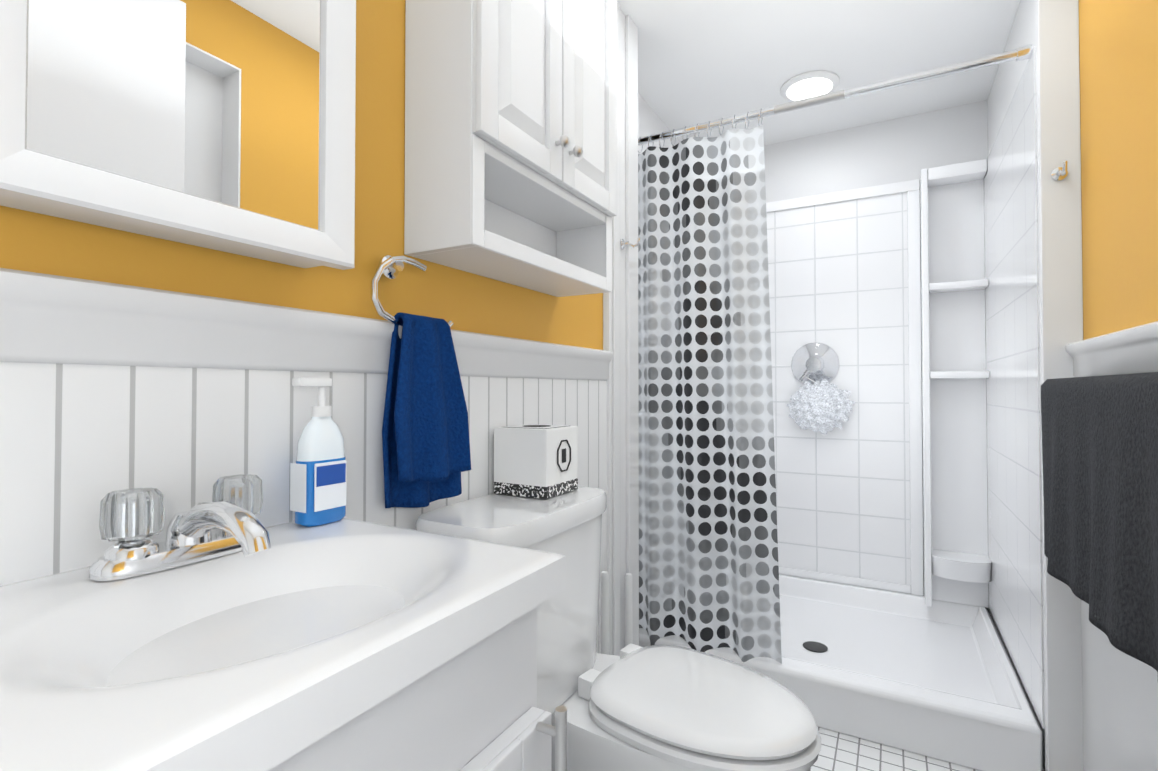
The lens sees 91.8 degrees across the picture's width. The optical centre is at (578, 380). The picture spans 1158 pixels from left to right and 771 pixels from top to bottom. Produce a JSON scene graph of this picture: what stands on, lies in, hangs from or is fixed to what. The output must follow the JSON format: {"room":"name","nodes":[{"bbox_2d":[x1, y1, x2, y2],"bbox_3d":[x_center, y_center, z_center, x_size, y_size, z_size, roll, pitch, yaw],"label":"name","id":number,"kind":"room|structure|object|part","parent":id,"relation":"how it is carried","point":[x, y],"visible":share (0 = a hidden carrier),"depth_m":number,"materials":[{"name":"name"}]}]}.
{"room":"bathroom","nodes":[
{"label":"bathroom","id":0,"kind":"room"},
{"bbox_2d":[0,0,602,349],"bbox_3d":[-0.599,-0.068,0.797,0.350,2.160,2.515,-1,-1,29],"label":"wall","id":1,"kind":"structure","parent":0,"point":[461,300],"depth_m":0.90,"materials":[{"name":"yellow paint"}]},
{"bbox_2d":[0,0,355,269],"bbox_3d":[-0.438,-0.473,0.628,0.098,0.635,0.379,-1,-1,29],"label":"mirror","id":2,"kind":"object","parent":1,"relation":"attached to","point":[228,126],"visible":1,"depth_m":0.60,"materials":[{"name":"white"}]},
{"bbox_2d":[0,362,606,653],"bbox_3d":[-0.464,0.492,0.657,0.012,1.035,2.218,-1,-1,29],"label":"wainscoting","id":3,"kind":"structure","parent":1,"relation":"attached to","point":[79,443],"depth_m":0.66,"materials":[{"name":"white wood"}]},
{"bbox_2d":[0,268,612,380],"bbox_3d":[-0.455,-0.058,0.661,0.034,0.085,2.218,-1,-1,29],"label":"trim","id":4,"kind":"structure","parent":1,"relation":"attached to","point":[49,318],"depth_m":0.67,"materials":[{"name":"white wood"}]},
{"bbox_2d":[371,255,470,507],"bbox_3d":[-0.266,0.005,0.949,0.058,0.420,0.209,-1,-1,29],"label":"towel ring","id":5,"kind":"object","parent":1,"relation":"attached to","point":[426,445],"visible":0.96,"depth_m":0.94,"materials":[{"name":"blue fabric"}]},
{"bbox_2d":[382,312,470,507],"bbox_3d":[-0.259,0.053,0.960,0.056,0.324,0.182,-1,-1,29],"label":"towel","id":6,"kind":"object","parent":5,"relation":"hanging from","point":[426,442],"depth_m":0.94,"materials":[{"name":"blue fabric"}]},
{"bbox_2d":[404,0,616,296],"bbox_3d":[-0.093,-0.584,1.151,0.194,0.738,0.512,-1,-1,29],"label":"upper cabinet","id":7,"kind":"object","parent":1,"relation":"attached to","point":[510,141],"visible":1,"depth_m":1.02,"materials":[{"name":"white wood"}]},
{"bbox_3d":[-0.038,-0.672,1.122,0.022,0.554,0.508,-1,-1,29],"label":"door","id":8,"kind":"part","parent":7,"relation":"part of","materials":[{"name":"white wood"}]},
{"bbox_3d":[-0.020,-0.461,1.108,0.026,0.024,0.076,-1,-1,29],"label":"knob","id":9,"kind":"part","parent":7,"relation":"part of","materials":[{"name":"silver metal"}]},
{"bbox_2d":[603,1,638,655],"bbox_3d":[0.080,-0.053,1.745,0.154,2.160,0.197,-1,-1,29],"label":"door frame","id":10,"kind":"structure","parent":1,"relation":"attached to","point":[620,321],"depth_m":1.72,"materials":[{"name":"white wood"}]},
{"bbox_2d":[620,238,639,249],"bbox_3d":[0.156,-0.414,1.690,0.062,0.032,0.032,-1,-1,29],"label":"hook","id":11,"kind":"object","parent":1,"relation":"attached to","point":[623,243],"visible":0.98,"depth_m":1.69,"materials":[{"name":"silver metal"}]},
{"bbox_2d":[638,93,679,153],"bbox_3d":[0.255,-0.042,2.455,0.230,2.160,1.215,-1,-1,29],"label":"wall","id":12,"kind":"structure","parent":0,"point":[650,121],"depth_m":2.29,"materials":[{"name":"white paint"}]},
{"bbox_2d":[617,0,1019,144],"bbox_3d":[0.238,-1.169,1.044,1.590,0.050,3.730,-1,-1,29],"label":"ceiling","id":13,"kind":"structure","parent":0,"point":[701,61],"depth_m":1.95,"materials":[{"name":"white paint"}]},
{"bbox_2d":[780,70,838,100],"bbox_3d":[0.880,-1.118,2.145,0.210,0.016,0.210,-1,-1,29],"label":"recessed light","id":14,"kind":"object","parent":13,"relation":"in","point":[807,85],"visible":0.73,"depth_m":2.11,"materials":[{"name":"white paint"}]},
{"bbox_2d":[764,100,992,618],"bbox_3d":[1.214,-0.040,2.543,1.360,2.160,0.130,-1,-1,29],"label":"wall","id":15,"kind":"structure","parent":0,"point":[906,148],"depth_m":2.44,"materials":[{"name":"white"}]},
{"bbox_2d":[810,727,1044,770],"bbox_3d":[0.238,1.040,1.009,1.590,0.050,3.730,-1,-1,29],"label":"floor","id":16,"kind":"structure","parent":0,"point":[841,752],"depth_m":1.52,"materials":[{"name":"tile"}]},
{"bbox_2d":[0,518,566,770],"bbox_3d":[-0.288,0.598,0.509,0.436,0.820,0.447,-1,-1,29],"label":"bathroom vanity","id":17,"kind":"object","parent":16,"relation":"on","point":[344,644],"visible":0.9,"depth_m":0.47,"materials":[{"name":"white paint"}]},
{"bbox_2d":[89,474,270,580],"bbox_3d":[-0.369,0.147,0.573,0.160,0.080,0.166,-1,-1,29],"label":"faucet","id":18,"kind":"object","parent":17,"relation":"on","point":[131,521],"visible":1,"depth_m":0.55,"materials":[{"name":"silver metal"}]},
{"bbox_3d":[-0.415,0.132,0.599,0.051,0.049,0.150,-1,-1,29],"label":"knob","id":19,"kind":"part","parent":18,"relation":"part of","materials":[{"name":"clear plastic"}]},
{"bbox_2d":[290,377,346,526],"bbox_3d":[-0.348,0.093,0.755,0.040,0.194,0.071,-1,-1,29],"label":"soap dispenser","id":20,"kind":"object","parent":17,"relation":"on","point":[318,471],"visible":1,"depth_m":0.74,"materials":[{"name":"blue plastic"}]},
{"bbox_3d":[-0.138,0.629,0.425,0.026,0.555,0.403,-1,-1,29],"label":"door","id":21,"kind":"part","parent":17,"relation":"part of","materials":[{"name":"white paint"}]},
{"bbox_3d":[-0.027,0.406,0.566,0.034,0.155,0.012,-1,-1,29],"label":"handle","id":22,"kind":"part","parent":17,"relation":"part of","materials":[{"name":"silver metal"}]},
{"bbox_2d":[601,571,632,654],"bbox_3d":[0.110,0.774,1.605,0.022,0.501,0.182,-1,-1,29],"label":"riser pipe","id":23,"kind":"object","parent":16,"relation":"on","point":[605,611],"visible":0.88,"depth_m":1.53,"materials":[{"name":"white paint"}]},
{"bbox_2d":[416,486,821,770],"bbox_3d":[0.087,0.623,0.994,0.619,0.785,0.482,-1,-1,29],"label":"toilet","id":24,"kind":"object","parent":16,"relation":"on","point":[632,707],"visible":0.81,"depth_m":0.98,"materials":[{"name":"white ceramic"}]},
{"bbox_2d":[494,424,577,498],"bbox_3d":[-0.087,0.163,1.173,0.131,0.137,0.127,-1,-1,29],"label":"tissue box","id":25,"kind":"object","parent":24,"relation":"on","point":[536,461],"visible":0.98,"depth_m":1.12,"materials":[{"name":"white cardboard"}]},
{"bbox_3d":[0.127,0.809,1.057,0.583,0.415,0.300,-1,-1,29],"label":"bowl","id":26,"kind":"part","parent":24,"relation":"part of","materials":[{"name":"white ceramic"}]},
{"bbox_3d":[0.216,0.577,1.011,0.413,0.046,0.310,-1,-1,39],"label":"seat","id":27,"kind":"part","parent":24,"relation":"part of","materials":[{"name":"white plastic"}]},
{"bbox_2d":[639,574,1042,770],"bbox_3d":[0.879,0.958,2.090,1.160,0.150,0.920,-1,-1,29],"label":"pan","id":28,"kind":"object","parent":16,"relation":"on","point":[938,679],"visible":0.54,"depth_m":1.77,"materials":[{"name":"white plastic"}]},
{"bbox_2d":[803,641,827,652],"bbox_3d":[0.856,0.964,2.034,0.084,0.004,0.084,-1,-1,29],"label":"floor drain","id":29,"kind":"object","parent":28,"relation":"in","point":[814,646],"visible":1,"depth_m":2.03,"materials":[{"name":"grey metal"}]},
{"bbox_2d":[766,192,910,584],"bbox_3d":[1.107,0.027,2.515,1.200,1.725,0.020,-1,-1,29],"label":"wall","id":30,"kind":"structure","parent":28,"relation":"on","point":[838,277],"depth_m":2.46,"materials":[{"name":"white tile"}]},
{"bbox_2d":[787,343,854,434],"bbox_3d":[1.051,0.031,2.451,0.274,0.406,0.146,-1,-1,29],"label":"shower valve","id":31,"kind":"object","parent":30,"relation":"attached to","point":[814,366],"visible":1,"depth_m":2.46,"materials":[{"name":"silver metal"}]},
{"bbox_2d":[984,0,1044,768],"bbox_3d":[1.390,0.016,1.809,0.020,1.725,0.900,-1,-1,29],"label":"wall","id":32,"kind":"structure","parent":28,"relation":"on","point":[1011,248],"depth_m":1.67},
{"bbox_2d":[638,44,1031,663],"bbox_3d":[0.670,0.026,1.729,1.159,1.792,0.067,-1,-1,29],"label":"shower curtain","id":33,"kind":"object","parent":32,"relation":"attached to","point":[708,562],"visible":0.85,"depth_m":1.86,"materials":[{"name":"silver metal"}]},
{"bbox_2d":[766,159,991,607],"bbox_3d":[1.061,0.025,2.432,1.160,1.725,0.170,-1,-1,29],"label":"shelf column","id":34,"kind":"structure","parent":32,"relation":"attached to","point":[949,374],"depth_m":2.25,"materials":[{"name":"white plastic"}]},
{"bbox_2d":[1035,0,1082,770],"bbox_3d":[1.188,-0.059,1.383,0.077,2.160,0.036,-1,-1,29],"label":"door frame","id":35,"kind":"structure","parent":32,"relation":"attached to","point":[1059,202],"depth_m":1.37,"materials":[{"name":"white wood"}]},
{"bbox_2d":[1051,161,1067,180],"bbox_3d":[1.161,-0.505,1.348,0.032,0.032,0.062,-1,-1,29],"label":"hook","id":36,"kind":"object","parent":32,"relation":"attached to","point":[1059,173],"visible":1,"depth_m":1.36,"materials":[{"name":"silver metal"}]},
{"bbox_2d":[1079,0,1157,339],"bbox_3d":[0.889,-0.070,0.664,0.100,2.160,3.730,-1,-1,29],"label":"wall","id":37,"kind":"structure","parent":0,"point":[1118,54],"depth_m":1.13,"materials":[{"name":"yellow paint"}]},
{"bbox_2d":[1041,372,1157,671],"bbox_3d":[0.897,0.198,0.938,0.087,0.415,0.829,-1,-1,29],"label":"towel","id":38,"kind":"object","parent":37,"relation":"attached to","point":[1100,459],"visible":1,"depth_m":0.90,"materials":[{"name":"grey fabric"}]},
{"bbox_2d":[1065,321,1157,376],"bbox_3d":[0.587,-0.064,0.257,0.034,0.085,2.525,-1,-1,29],"label":"trim","id":39,"kind":"structure","parent":37,"relation":"attached to","point":[1132,350],"depth_m":1.07,"materials":[{"name":"white wood"}]},
{"bbox_2d":[1081,600,1157,770],"bbox_3d":[0.596,0.486,0.243,0.012,1.035,2.525,-1,-1,29],"label":"wainscoting","id":40,"kind":"structure","parent":37,"relation":"attached to","point":[1120,707],"depth_m":1.14,"materials":[{"name":"white wood"}]}
]}

